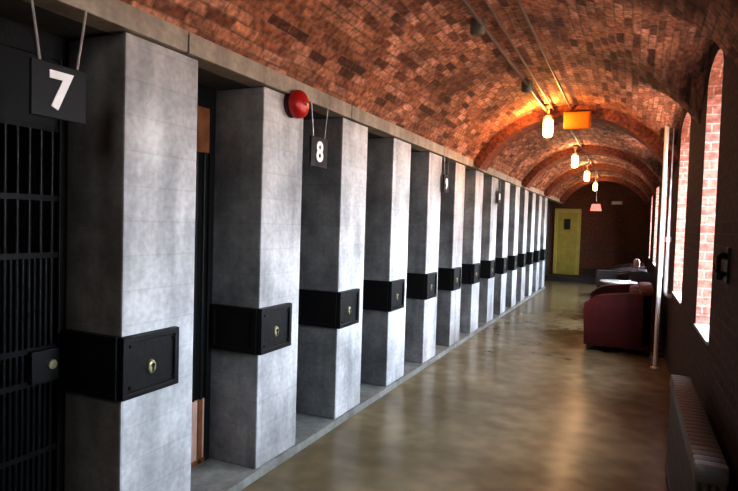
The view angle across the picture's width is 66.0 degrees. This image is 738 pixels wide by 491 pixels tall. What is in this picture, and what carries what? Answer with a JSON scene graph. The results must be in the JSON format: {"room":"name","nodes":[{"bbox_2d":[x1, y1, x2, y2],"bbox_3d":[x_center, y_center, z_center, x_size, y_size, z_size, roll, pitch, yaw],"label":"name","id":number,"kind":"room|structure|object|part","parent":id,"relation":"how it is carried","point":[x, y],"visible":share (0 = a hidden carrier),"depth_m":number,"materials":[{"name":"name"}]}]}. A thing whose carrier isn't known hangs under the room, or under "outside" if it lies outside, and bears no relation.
{"room":"prison interior","nodes":[
{"label":"prison interior","id":0,"kind":"room"},
{"bbox_2d":[0,32,197,490],"bbox_3d":[-1.656,0.222,3.219,1.273,2.533,0.499,3,2,25],"label":"concrete pier","id":1,"kind":"object","parent":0,"point":[131,167],"visible":0.56,"depth_m":2.86,"materials":[{"name":"grey concrete"}]},
{"bbox_2d":[63,326,178,401],"bbox_3d":[-1.279,0.581,2.952,0.415,0.304,0.381,3,2,25],"label":"box","id":2,"kind":"object","parent":1,"relation":"attached to","point":[114,368],"visible":1,"depth_m":2.81,"materials":[{"name":"black metal"}]},
{"bbox_3d":[-1.098,0.611,2.877,0.016,0.074,0.054,3,2,25],"label":"keyhole plate","id":3,"kind":"part","parent":2,"relation":"part of","materials":[{"name":"gold metal"}]},
{"bbox_2d":[191,85,215,467],"bbox_3d":[-1.216,0.223,3.629,0.040,2.527,0.610,3,2,25],"label":"door","id":4,"kind":"structure","parent":1,"relation":"attached to","point":[206,105],"depth_m":3.83,"materials":[{"name":"black metal"}]},
{"bbox_3d":[-1.235,1.265,3.664,0.008,0.440,0.514,3,2,25],"label":"rail","id":5,"kind":"part","parent":4,"relation":"part of","materials":[{"name":"brown wood"}]},
{"bbox_3d":[-1.250,1.265,3.671,0.025,0.440,0.514,3,2,25],"label":"panel","id":6,"kind":"part","parent":4,"relation":"part of","materials":[{"name":"brown wood"}]},
{"bbox_3d":[-1.214,0.216,3.628,0.028,1.660,0.514,3,2,25],"label":"iron panel","id":7,"kind":"part","parent":4,"relation":"part of","materials":[{"name":"black metal"}]},
{"bbox_3d":[-1.188,-0.763,3.591,0.027,0.300,0.514,3,2,25],"label":"panel","id":8,"kind":"part","parent":4,"relation":"part of","materials":[{"name":"brown wood"}]},
{"bbox_2d":[209,87,303,468],"bbox_3d":[-1.191,0.197,4.230,1.273,2.533,0.499,3,2,25],"label":"concrete pier","id":9,"kind":"object","parent":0,"point":[259,148],"visible":0.4,"depth_m":3.84,"materials":[{"name":"grey concrete"}]},
{"bbox_2d":[211,303,291,354],"bbox_3d":[-0.813,0.556,3.962,0.415,0.304,0.381,3,2,25],"label":"box","id":10,"kind":"object","parent":9,"relation":"attached to","point":[247,330],"visible":1,"depth_m":3.82,"materials":[{"name":"black metal"}]},
{"bbox_3d":[-0.632,0.586,3.888,0.016,0.074,0.054,3,2,25],"label":"keyhole plate","id":11,"kind":"part","parent":10,"relation":"part of","materials":[{"name":"gold metal"}]},
{"bbox_2d":[283,90,308,118],"bbox_3d":[-0.486,-0.981,3.949,0.137,0.194,0.194,3,2,25],"label":"bell","id":12,"kind":"object","parent":9,"relation":"attached to","point":[296,103],"visible":0.98,"depth_m":3.90,"materials":[{"name":"metal"}]},
{"bbox_2d":[0,0,557,203],"bbox_3d":[1.098,-1.272,9.209,1.157,0.143,23.700,3,2,25],"label":"ceiling","id":13,"kind":"structure","parent":0,"point":[20,11],"depth_m":2.68,"materials":[{"name":"paint"}]},
{"bbox_2d":[23,0,562,203],"bbox_3d":[1.692,-1.243,8.936,0.150,0.143,23.700,3,2,25],"label":"beam","id":14,"kind":"structure","parent":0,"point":[109,16],"depth_m":3.32,"materials":[{"name":"concrete"}]},
{"bbox_2d":[296,118,367,418],"bbox_3d":[-0.725,0.172,5.240,1.273,2.533,0.499,3,2,25],"label":"concrete pier","id":15,"kind":"object","parent":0,"point":[333,198],"visible":0.49,"depth_m":4.85,"materials":[{"name":"grey concrete"}]},
{"bbox_2d":[298,288,359,328],"bbox_3d":[-0.347,0.530,4.973,0.415,0.304,0.381,3,2,25],"label":"box","id":16,"kind":"object","parent":15,"relation":"attached to","point":[327,309],"visible":0.95,"depth_m":4.83,"materials":[{"name":"black metal"}]},
{"bbox_2d":[120,0,737,202],"bbox_3d":[2.992,-1.526,8.330,2.750,0.897,23.700,3,2,25],"label":"ceiling","id":17,"kind":"structure","parent":0,"point":[416,66],"depth_m":4.76,"materials":[{"name":"brick"}]},
{"bbox_2d":[461,0,547,112],"bbox_3d":[0.122,-1.732,2.890,0.034,0.034,11.330,3,2,25],"label":"conduit","id":18,"kind":"object","parent":17,"relation":"attached to","point":[466,3],"visible":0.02,"depth_m":5.07,"materials":[{"name":"metal"}]},
{"bbox_2d":[470,18,484,36],"bbox_3d":[0.879,-1.762,4.606,0.120,0.118,0.120,3,2,25],"label":"junction box","id":19,"kind":"object","parent":18,"relation":"attached to","point":[476,30],"visible":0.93,"depth_m":4.56,"materials":[{"name":"metal"}]},
{"bbox_2d":[521,80,531,92],"bbox_3d":[1.799,-1.808,6.483,0.120,0.118,0.120,3,2,25],"label":"junction box","id":20,"kind":"object","parent":18,"relation":"attached to","point":[525,89],"visible":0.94,"depth_m":6.44,"materials":[{"name":"metal"}]},
{"bbox_2d":[483,0,554,111],"bbox_3d":[0.246,-1.756,2.833,0.024,0.024,11.330,3,2,24],"label":"conduit","id":21,"kind":"object","parent":17,"relation":"attached to","point":[488,5],"visible":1,"depth_m":5.17,"materials":[{"name":"metal"}]},
{"bbox_2d":[515,0,571,109],"bbox_3d":[0.436,-1.757,2.745,0.032,0.028,11.330,3,2,25],"label":"conduit","id":22,"kind":"object","parent":17,"relation":"attached to","point":[518,2],"visible":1,"depth_m":5.16,"materials":[{"name":"metal"}]},
{"bbox_2d":[543,105,553,137],"bbox_3d":[2.447,-1.686,7.762,0.140,0.442,0.140,3,2,25],"label":"hanging lamp","id":23,"kind":"object","parent":17,"relation":"hanging from","point":[548,119],"visible":0.97,"depth_m":7.71,"materials":[{"name":"glass"}]},
{"bbox_3d":[2.444,-1.593,7.766,0.132,0.237,0.132,3,2,25],"label":"lamp shade","id":24,"kind":"part","parent":23,"relation":"part of","materials":[{"name":"white glass"}]},
{"bbox_3d":[2.451,-1.839,7.756,0.110,0.135,0.110,3,2,25],"label":"stem","id":25,"kind":"part","parent":23,"relation":"part of","materials":[{"name":"metal"}]},
{"bbox_2d":[571,146,578,167],"bbox_3d":[4.158,-1.779,11.476,0.140,0.442,0.140,3,2,25],"label":"lamp","id":26,"kind":"object","parent":17,"relation":"hanging from","point":[574,161],"visible":1,"depth_m":11.43,"materials":[{"name":"glass"}]},
{"bbox_3d":[4.155,-1.687,11.479,0.132,0.237,0.132,3,2,25],"label":"lamp shade","id":27,"kind":"part","parent":26,"relation":"part of","materials":[{"name":"white glass"}]},
{"bbox_2d":[570,130,582,148],"bbox_3d":[3.607,-1.944,9.996,0.032,0.030,3.640,3,2,25],"label":"conduit","id":28,"kind":"object","parent":17,"relation":"attached to","point":[573,133],"visible":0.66,"depth_m":10.36,"materials":[{"name":"metal"}]},
{"bbox_2d":[563,111,590,129],"bbox_3d":[2.851,-1.711,7.789,0.350,0.230,0.112,3,2,25],"label":"wall box","id":29,"kind":"object","parent":17,"relation":"attached to","point":[572,120],"visible":1,"depth_m":7.74,"materials":[{"name":"orange metal"}]},
{"bbox_2d":[584,164,589,181],"bbox_3d":[5.601,-1.858,14.608,0.140,0.442,0.140,3,2,25],"label":"lamp","id":30,"kind":"object","parent":17,"relation":"hanging from","point":[586,172],"visible":1,"depth_m":14.56,"materials":[{"name":"glass"}]},
{"bbox_3d":[5.598,-1.766,14.612,0.132,0.237,0.132,3,2,25],"label":"lamp shade","id":31,"kind":"part","parent":30,"relation":"part of","materials":[{"name":"white glass"}]},
{"bbox_2d":[593,177,597,190],"bbox_3d":[7.178,-1.944,18.032,0.140,0.442,0.140,3,2,25],"label":"hanging lamp","id":32,"kind":"object","parent":17,"relation":"hanging from","point":[595,183],"visible":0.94,"depth_m":17.99,"materials":[{"name":"glass"}]},
{"bbox_2d":[590,170,601,210],"bbox_3d":[5.894,-1.429,14.716,0.280,1.070,0.090,3,2,25],"label":"lamp","id":33,"kind":"object","parent":17,"relation":"hanging from","point":[595,206],"visible":1,"depth_m":14.70,"materials":[{"name":"metal"}]},
{"bbox_3d":[5.880,-0.984,14.733,0.280,0.180,0.080,3,2,25],"label":"lamp shade","id":34,"kind":"part","parent":33,"relation":"part of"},
{"bbox_2d":[241,281,669,490],"bbox_3d":[2.488,1.562,8.695,4.400,0.200,23.800,3,2,25],"label":"floor","id":35,"kind":"structure","parent":0,"point":[521,404],"depth_m":5.01,"materials":[{"name":"brown concrete"}]},
{"bbox_2d":[532,195,541,291],"bbox_3d":[3.930,-0.082,15.346,1.273,2.533,0.499,3,2,25],"label":"concrete pier","id":36,"kind":"object","parent":35,"relation":"on","point":[538,207],"visible":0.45,"depth_m":14.90,"materials":[{"name":"grey concrete"}]},
{"bbox_2d":[534,250,540,261],"bbox_3d":[4.308,0.276,15.078,0.415,0.304,0.381,3,2,25],"label":"box","id":37,"kind":"object","parent":36,"relation":"attached to","point":[536,253],"visible":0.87,"depth_m":14.86,"materials":[{"name":"black metal"}]},
{"bbox_2d":[538,197,547,287],"bbox_3d":[4.396,-0.108,16.356,1.273,2.533,0.499,3,2,25],"label":"concrete pier","id":38,"kind":"object","parent":35,"relation":"on","point":[544,199],"visible":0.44,"depth_m":15.91,"materials":[{"name":"grey concrete"}]},
{"bbox_2d":[540,249,545,259],"bbox_3d":[4.773,0.251,16.089,0.415,0.304,0.381,3,2,25],"label":"box","id":39,"kind":"object","parent":38,"relation":"attached to","point":[543,251],"visible":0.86,"depth_m":15.87,"materials":[{"name":"black metal"}]},
{"bbox_2d":[595,270,617,287],"bbox_3d":[4.803,0.965,11.427,0.420,0.921,0.447,2,2,10],"label":"dining chair","id":40,"kind":"object","parent":35,"relation":"on","point":[600,274],"visible":0.35,"depth_m":11.59,"materials":[{"name":"leather"}]},
{"bbox_2d":[600,279,637,283],"bbox_3d":[4.616,1.055,10.565,0.650,0.795,0.650,3,2,25],"label":"round table","id":41,"kind":"object","parent":35,"relation":"on","point":[608,281],"visible":0.43,"depth_m":10.41,"materials":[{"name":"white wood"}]},
{"bbox_2d":[583,282,655,355],"bbox_3d":[3.850,1.050,8.754,0.920,0.900,1.750,3,2,25],"label":"armchair","id":42,"kind":"object","parent":35,"relation":"on","point":[622,316],"visible":1,"depth_m":7.97,"materials":[{"name":"red fabric"}]},
{"bbox_3d":[4.170,1.012,9.470,0.900,0.780,0.180,3,2,25],"label":"armrest","id":43,"kind":"part","parent":42,"relation":"part of","materials":[{"name":"red leather"}]},
{"bbox_2d":[629,285,638,290],"bbox_3d":[4.201,0.847,8.969,0.200,0.410,0.687,3,2,25],"label":"cushion","id":44,"kind":"object","parent":42,"relation":"on","point":[630,286],"depth_m":8.92,"materials":[{"name":"red fabric"}]},
{"bbox_2d":[629,289,639,292],"bbox_3d":[3.911,0.863,8.338,0.200,0.410,0.687,3,2,25],"label":"cushion","id":45,"kind":"object","parent":42,"relation":"on","point":[631,290],"depth_m":8.32,"materials":[{"name":"red fabric"}]},
{"bbox_3d":[4.178,1.016,8.601,0.200,0.800,1.750,3,2,25],"label":"backrest","id":46,"kind":"part","parent":42,"relation":"part of","materials":[{"name":"red leather"}]},
{"bbox_2d":[611,262,645,270],"bbox_3d":[6.634,0.904,14.642,0.810,0.900,1.700,3,2,25],"label":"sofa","id":47,"kind":"object","parent":35,"relation":"on","point":[623,267],"visible":0.27,"depth_m":13.97,"materials":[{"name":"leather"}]},
{"bbox_3d":[6.944,0.867,15.336,0.790,0.780,0.180,3,2,25],"label":"armrest","id":48,"kind":"part","parent":47,"relation":"part of","materials":[{"name":"fabric"}]},
{"bbox_3d":[6.308,0.901,13.956,0.790,0.780,0.180,3,2,25],"label":"armrest","id":49,"kind":"part","parent":47,"relation":"part of","materials":[{"name":"fabric"}]},
{"bbox_3d":[6.913,0.868,14.513,0.200,0.800,1.700,3,2,25],"label":"backrest","id":50,"kind":"part","parent":47,"relation":"part of","materials":[{"name":"leather"}]},
{"bbox_2d":[617,269,647,279],"bbox_3d":[5.599,0.961,12.395,0.810,0.900,0.950,3,2,25],"label":"armchair","id":51,"kind":"object","parent":35,"relation":"on","point":[622,275],"visible":0.12,"depth_m":12.01,"materials":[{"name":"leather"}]},
{"bbox_3d":[5.430,0.949,12.049,0.790,0.780,0.180,3,2,25],"label":"armrest","id":52,"kind":"part","parent":51,"relation":"part of","materials":[{"name":"fabric"}]},
{"bbox_3d":[5.752,0.932,12.748,0.790,0.780,0.180,3,2,25],"label":"armrest","id":53,"kind":"part","parent":51,"relation":"part of","materials":[{"name":"fabric"}]},
{"bbox_2d":[633,259,639,268],"bbox_3d":[5.720,0.393,12.154,0.120,0.227,0.350,3,2,25],"label":"cushion","id":54,"kind":"object","parent":51,"relation":"on","point":[636,264],"visible":1,"depth_m":12.01,"materials":[{"name":"fabric"}]},
{"bbox_3d":[5.878,0.924,12.266,0.200,0.800,0.950,3,2,25],"label":"backrest","id":55,"kind":"part","parent":51,"relation":"part of","materials":[{"name":"fabric"}]},
{"bbox_2d":[629,272,651,283],"bbox_3d":[5.201,0.991,11.079,0.420,0.921,0.447,4,3,42],"label":"dining chair","id":56,"kind":"object","parent":35,"relation":"on","point":[638,277],"visible":0.2,"depth_m":11.19,"materials":[{"name":"leather"}]},
{"bbox_2d":[650,126,668,368],"bbox_3d":[3.672,-0.094,7.138,0.110,3.300,0.108,3,2,25],"label":"riser pipe","id":57,"kind":"object","parent":35,"relation":"on","point":[666,132],"visible":0.91,"depth_m":7.12,"materials":[{"name":"silver metal"}]},
{"bbox_2d":[665,375,728,490],"bbox_3d":[1.814,1.282,3.232,0.132,0.745,1.786,3,2,25],"label":"radiator","id":58,"kind":"object","parent":35,"relation":"on","point":[695,461],"visible":1,"depth_m":2.91,"materials":[{"name":"metal"}]},
{"bbox_2d":[516,189,528,300],"bbox_3d":[2.999,-0.032,13.325,1.273,2.533,0.499,3,2,25],"label":"concrete pier","id":59,"kind":"object","parent":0,"point":[523,208],"visible":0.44,"depth_m":12.88,"materials":[{"name":"grey concrete"}]},
{"bbox_2d":[518,253,526,266],"bbox_3d":[3.377,0.327,13.057,0.415,0.304,0.381,3,2,25],"label":"box","id":60,"kind":"object","parent":59,"relation":"attached to","point":[521,257],"visible":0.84,"depth_m":12.85,"materials":[{"name":"black metal"}]},
{"bbox_2d":[524,192,535,295],"bbox_3d":[3.465,-0.057,14.335,1.273,2.533,0.499,3,2,25],"label":"concrete pier","id":61,"kind":"object","parent":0,"point":[532,196],"visible":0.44,"depth_m":13.89,"materials":[{"name":"grey concrete"}]},
{"bbox_2d":[526,252,533,264],"bbox_3d":[3.842,0.302,14.068,0.415,0.304,0.381,3,2,25],"label":"box","id":62,"kind":"object","parent":61,"relation":"attached to","point":[530,255],"visible":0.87,"depth_m":13.85,"materials":[{"name":"black metal"}]},
{"bbox_2d":[545,203,550,274],"bbox_3d":[5.136,-0.137,18.423,0.900,2.595,3.640,3,2,25],"label":"wall","id":63,"kind":"structure","parent":0,"point":[549,204],"depth_m":19.50,"materials":[{"name":"paint"}]},
{"bbox_2d":[190,286,544,490],"bbox_3d":[0.319,1.408,7.625,1.298,0.060,20.050,3,2,25],"label":"curb","id":64,"kind":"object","parent":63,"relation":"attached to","point":[211,474],"depth_m":4.51,"materials":[{"name":"concrete"}]},
{"bbox_2d":[360,138,410,385],"bbox_3d":[-0.260,0.146,6.251,1.273,2.533,0.499,3,2,25],"label":"concrete pier","id":65,"kind":"object","parent":64,"relation":"on","point":[388,159],"visible":0.44,"depth_m":5.84,"materials":[{"name":"grey concrete"}]},
{"bbox_2d":[363,279,404,311],"bbox_3d":[0.118,0.505,5.983,0.415,0.304,0.381,3,2,25],"label":"box","id":66,"kind":"object","parent":65,"relation":"attached to","point":[388,296],"visible":0.87,"depth_m":5.82,"materials":[{"name":"black metal"}]},
{"bbox_2d":[404,152,441,362],"bbox_3d":[0.206,0.121,7.261,1.273,2.533,0.499,3,2,25],"label":"concrete pier","id":67,"kind":"object","parent":64,"relation":"on","point":[425,167],"visible":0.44,"depth_m":6.84,"materials":[{"name":"grey concrete"}]},
{"bbox_2d":[406,272,436,299],"bbox_3d":[0.584,0.479,6.994,0.415,0.304,0.381,3,2,25],"label":"box","id":68,"kind":"object","parent":67,"relation":"attached to","point":[419,286],"visible":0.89,"depth_m":6.82,"materials":[{"name":"black metal"}]},
{"bbox_2d":[436,162,464,345],"bbox_3d":[0.671,0.095,8.272,1.273,2.533,0.499,3,2,25],"label":"concrete pier","id":69,"kind":"object","parent":64,"relation":"on","point":[452,202],"visible":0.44,"depth_m":7.85,"materials":[{"name":"grey concrete"}]},
{"bbox_2d":[438,267,461,290],"bbox_3d":[1.049,0.454,8.005,0.415,0.304,0.381,3,2,25],"label":"box","id":70,"kind":"object","parent":69,"relation":"attached to","point":[449,279],"visible":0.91,"depth_m":7.82,"materials":[{"name":"black metal"}]},
{"bbox_2d":[459,170,483,332],"bbox_3d":[1.137,0.070,9.282,1.273,2.533,0.499,3,2,25],"label":"concrete pier","id":71,"kind":"object","parent":64,"relation":"on","point":[473,195],"visible":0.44,"depth_m":8.85,"materials":[{"name":"grey concrete"}]},
{"bbox_2d":[461,263,479,283],"bbox_3d":[1.514,0.429,9.015,0.415,0.304,0.381,3,2,25],"label":"box","id":72,"kind":"object","parent":71,"relation":"attached to","point":[470,273],"visible":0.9,"depth_m":8.82,"materials":[{"name":"black metal"}]},
{"bbox_2d":[478,176,497,322],"bbox_3d":[1.602,0.045,10.293,1.273,2.533,0.499,3,2,25],"label":"concrete pier","id":73,"kind":"object","parent":64,"relation":"on","point":[490,184],"visible":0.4,"depth_m":9.86,"materials":[{"name":"grey concrete"}]},
{"bbox_2d":[480,260,494,277],"bbox_3d":[1.980,0.403,10.026,0.415,0.304,0.381,3,2,25],"label":"box","id":74,"kind":"object","parent":73,"relation":"attached to","point":[487,268],"visible":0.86,"depth_m":9.83,"materials":[{"name":"black metal"}]},
{"bbox_2d":[493,181,509,313],"bbox_3d":[2.068,0.019,11.303,1.273,2.533,0.499,3,2,25],"label":"concrete pier","id":75,"kind":"object","parent":64,"relation":"on","point":[502,226],"visible":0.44,"depth_m":10.87,"materials":[{"name":"grey concrete"}]},
{"bbox_2d":[495,257,507,273],"bbox_3d":[2.446,0.378,11.036,0.415,0.304,0.381,3,2,25],"label":"box","id":76,"kind":"object","parent":75,"relation":"attached to","point":[500,263],"visible":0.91,"depth_m":10.83,"materials":[{"name":"black metal"}]},
{"bbox_2d":[505,186,519,306],"bbox_3d":[2.534,-0.006,12.314,1.273,2.533,0.499,3,2,25],"label":"concrete pier","id":77,"kind":"object","parent":64,"relation":"on","point":[514,204],"visible":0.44,"depth_m":11.87,"materials":[{"name":"grey concrete"}]},
{"bbox_2d":[507,255,517,269],"bbox_3d":[2.911,0.353,12.047,0.415,0.304,0.381,3,2,25],"label":"box","id":78,"kind":"object","parent":77,"relation":"attached to","point":[512,264],"visible":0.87,"depth_m":11.84,"materials":[{"name":"black metal"}]},
{"bbox_2d":[548,182,648,274],"bbox_3d":[7.456,-0.608,19.402,4.500,3.800,0.100,3,2,25],"label":"wall","id":79,"kind":"structure","parent":0,"point":[624,227],"depth_m":19.08,"materials":[{"name":"brick"}]},
{"bbox_2d":[29,0,87,123],"bbox_3d":[-1.266,-0.761,2.326,0.020,0.486,0.261,3,2,25],"label":"number plate","id":80,"kind":"object","parent":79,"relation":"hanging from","point":[56,91],"visible":1,"depth_m":2.31,"materials":[{"name":"metal"}]},
{"bbox_3d":[-1.272,-0.628,2.332,0.016,0.220,0.245,3,2,25],"label":"plate","id":81,"kind":"part","parent":80,"relation":"part of","materials":[{"name":"black metal"}]},
{"bbox_2d":[309,102,328,168],"bbox_3d":[-0.373,-0.821,4.264,0.020,0.463,0.261,3,2,25],"label":"number plate","id":82,"kind":"object","parent":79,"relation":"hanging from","point":[318,146],"visible":1,"depth_m":4.24,"materials":[{"name":"metal"}]},
{"bbox_3d":[-0.378,-0.700,4.270,0.016,0.220,0.245,3,2,25],"label":"plate","id":83,"kind":"part","parent":82,"relation":"part of","materials":[{"name":"black metal"}]},
{"bbox_2d":[443,156,449,192],"bbox_3d":[0.979,-0.897,7.197,0.020,0.458,0.215,3,2,25],"label":"number plate","id":84,"kind":"object","parent":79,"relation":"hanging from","point":[445,177],"visible":1,"depth_m":7.17,"materials":[{"name":"metal"}]},
{"bbox_3d":[0.973,-0.778,7.203,0.016,0.220,0.200,3,2,25],"label":"plate","id":85,"kind":"part","parent":84,"relation":"part of","materials":[{"name":"black metal"}]},
{"bbox_2d":[497,177,500,202],"bbox_3d":[2.315,-0.975,10.098,0.020,0.448,0.215,3,2,25],"label":"number plate","id":86,"kind":"object","parent":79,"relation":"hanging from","point":[499,192],"visible":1,"depth_m":10.04,"materials":[{"name":"metal"}]},
{"bbox_3d":[2.310,-0.861,10.104,0.016,0.220,0.200,3,2,25],"label":"plate","id":87,"kind":"part","parent":86,"relation":"part of","materials":[{"name":"black metal"}]},
{"bbox_2d":[552,209,581,274],"bbox_3d":[6.813,-0.132,19.587,0.860,2.265,0.116,3,2,25],"label":"door","id":88,"kind":"structure","parent":79,"relation":"in","point":[567,226],"depth_m":19.58,"materials":[{"name":"gold metal"}]},
{"bbox_3d":[6.801,0.180,19.604,0.510,1.270,0.016,3,2,25],"label":"panel","id":89,"kind":"part","parent":88,"relation":"part of","materials":[{"name":"yellow wood"}]},
{"bbox_2d":[544,274,603,284],"bbox_3d":[7.429,1.138,18.769,3.030,0.160,1.148,3,2,25],"label":"trim","id":90,"kind":"structure","parent":79,"relation":"attached to","point":[549,277],"depth_m":18.66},
{"bbox_2d":[582,250,645,275],"bbox_3d":[8.178,0.625,19.027,1.930,0.890,0.028,3,2,25],"label":"baseboard","id":91,"kind":"structure","parent":79,"relation":"attached to","point":[585,271],"depth_m":19.27,"materials":[{"name":"brown wood"}]},
{"bbox_2d":[611,201,622,204],"bbox_3d":[8.248,-1.416,18.916,0.340,0.120,0.078,3,2,25],"label":"wall lamp","id":92,"kind":"object","parent":79,"relation":"attached to","point":[612,202],"visible":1,"depth_m":18.89,"materials":[{"name":"plastic"}]},
{"bbox_2d":[646,42,737,490],"bbox_3d":[4.340,-0.247,7.741,0.400,3.600,23.700,3,2,25],"label":"wall","id":93,"kind":"structure","parent":0,"point":[704,206],"depth_m":4.47,"materials":[{"name":"brick"}]},
{"bbox_2d":[474,105,676,170],"bbox_3d":[2.861,-1.598,8.097,2.958,0.999,0.450,3,2,25],"label":"trim","id":94,"kind":"structure","parent":93,"relation":"attached to","point":[524,125],"depth_m":7.94,"materials":[{"name":"brick"}]},
{"bbox_2d":[522,146,660,188],"bbox_3d":[4.572,-1.691,11.810,2.958,0.999,0.450,3,2,25],"label":"trim","id":95,"kind":"structure","parent":93,"relation":"attached to","point":[530,178],"depth_m":11.62,"materials":[{"name":"brick"}]},
{"bbox_2d":[544,164,653,197],"bbox_3d":[6.015,-1.770,14.943,2.958,0.999,0.450,3,2,25],"label":"trim","id":96,"kind":"structure","parent":93,"relation":"attached to","point":[556,183],"depth_m":14.75,"materials":[{"name":"brick"}]},
{"bbox_2d":[560,176,649,203],"bbox_3d":[7.562,-1.854,18.303,2.958,0.999,0.450,3,2,25],"label":"trim","id":97,"kind":"structure","parent":93,"relation":"attached to","point":[583,183],"depth_m":18.09,"materials":[{"name":"brick"}]},
{"bbox_2d":[663,130,673,297],"bbox_3d":[3.770,-0.539,7.082,0.106,2.399,0.072,3,2,25],"label":"riser pipe","id":98,"kind":"object","parent":93,"relation":"attached to","point":[668,239],"visible":0.94,"depth_m":7.09,"materials":[{"name":"white metal"}]},
{"bbox_2d":[672,291,681,304],"bbox_3d":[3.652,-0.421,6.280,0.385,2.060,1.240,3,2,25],"label":"window sill","id":99,"kind":"structure","parent":93,"relation":"in","point":[678,295],"depth_m":6.50,"materials":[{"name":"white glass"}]},
{"bbox_2d":[693,323,708,344],"bbox_3d":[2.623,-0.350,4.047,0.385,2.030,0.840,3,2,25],"label":"window sill","id":100,"kind":"structure","parent":93,"relation":"in","point":[702,329],"depth_m":4.20,"materials":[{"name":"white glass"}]},
{"bbox_2d":[713,247,730,283],"bbox_3d":[1.915,0.111,3.101,0.067,0.200,0.286,4,3,45],"label":"wall bracket","id":101,"kind":"object","parent":93,"relation":"attached to","point":[720,275],"visible":0.99,"depth_m":3.11,"materials":[{"name":"black metal"}]},
{"bbox_3d":[1.920,0.171,3.118,0.044,0.043,0.040,0,3,-41],"label":"knob","id":102,"kind":"part","parent":101,"relation":"part of","materials":[{"name":"metal"}]},
{"bbox_3d":[1.905,0.087,3.080,0.048,0.106,0.241,4,3,43],"label":"arm","id":103,"kind":"part","parent":101,"relation":"part of","materials":[{"name":"black metal"}]},
{"bbox_3d":[1.991,0.111,3.160,0.012,0.200,0.100,3,2,25],"label":"plate","id":104,"kind":"part","parent":101,"relation":"part of","materials":[{"name":"black metal"}]},
{"bbox_3d":[-2.932,0.291,0.456,1.278,2.535,4.362,3,2,25],"label":"wall","id":105,"kind":"structure","parent":0,"visible":0},
{"bbox_2d":[0,16,68,490],"bbox_3d":[-1.662,0.245,2.610,0.083,2.535,0.610,3,2,25],"label":"gate","id":106,"kind":"object","parent":105,"relation":"attached to","point":[43,363],"visible":0.99,"depth_m":2.73,"materials":[{"name":"black metal"}]},
{"bbox_3d":[-1.705,1.020,2.649,0.024,0.028,0.524,3,2,25],"label":"rail","id":107,"kind":"part","parent":106,"relation":"part of","materials":[{"name":"metal"}]},
{"bbox_3d":[-1.694,0.671,2.635,0.024,0.028,0.524,3,2,25],"label":"rail","id":108,"kind":"part","parent":106,"relation":"part of","materials":[{"name":"metal"}]},
{"bbox_3d":[-1.690,0.511,2.629,0.024,0.028,0.524,3,2,25],"label":"rail","id":109,"kind":"part","parent":106,"relation":"part of","materials":[{"name":"metal"}]},
{"bbox_3d":[-1.676,0.052,2.611,0.024,0.028,0.524,3,2,25],"label":"rail","id":110,"kind":"part","parent":106,"relation":"part of","materials":[{"name":"metal"}]},
{"bbox_3d":[-1.652,-0.741,2.580,0.012,0.327,0.524,3,2,25],"label":"transom panel","id":111,"kind":"part","parent":106,"relation":"part of","materials":[{"name":"black metal"}]},
{"bbox_3d":[-1.667,-0.228,2.600,0.024,0.028,0.524,3,2,25],"label":"rail","id":112,"kind":"part","parent":106,"relation":"part of","materials":[{"name":"metal"}]},
{"bbox_3d":[-1.657,-0.568,2.587,0.024,0.028,0.524,3,2,25],"label":"rail","id":113,"kind":"part","parent":106,"relation":"part of","materials":[{"name":"metal"}]},
{"bbox_3d":[-1.590,0.588,2.785,0.033,0.160,0.150,3,2,25],"label":"lock plate","id":114,"kind":"part","parent":106,"relation":"part of","materials":[{"name":"black metal"}]},
{"bbox_3d":[-1.556,0.584,2.797,0.018,0.052,0.052,3,2,25],"label":"keyhole plate","id":115,"kind":"part","parent":106,"relation":"part of","materials":[{"name":"gold metal"}]}
]}

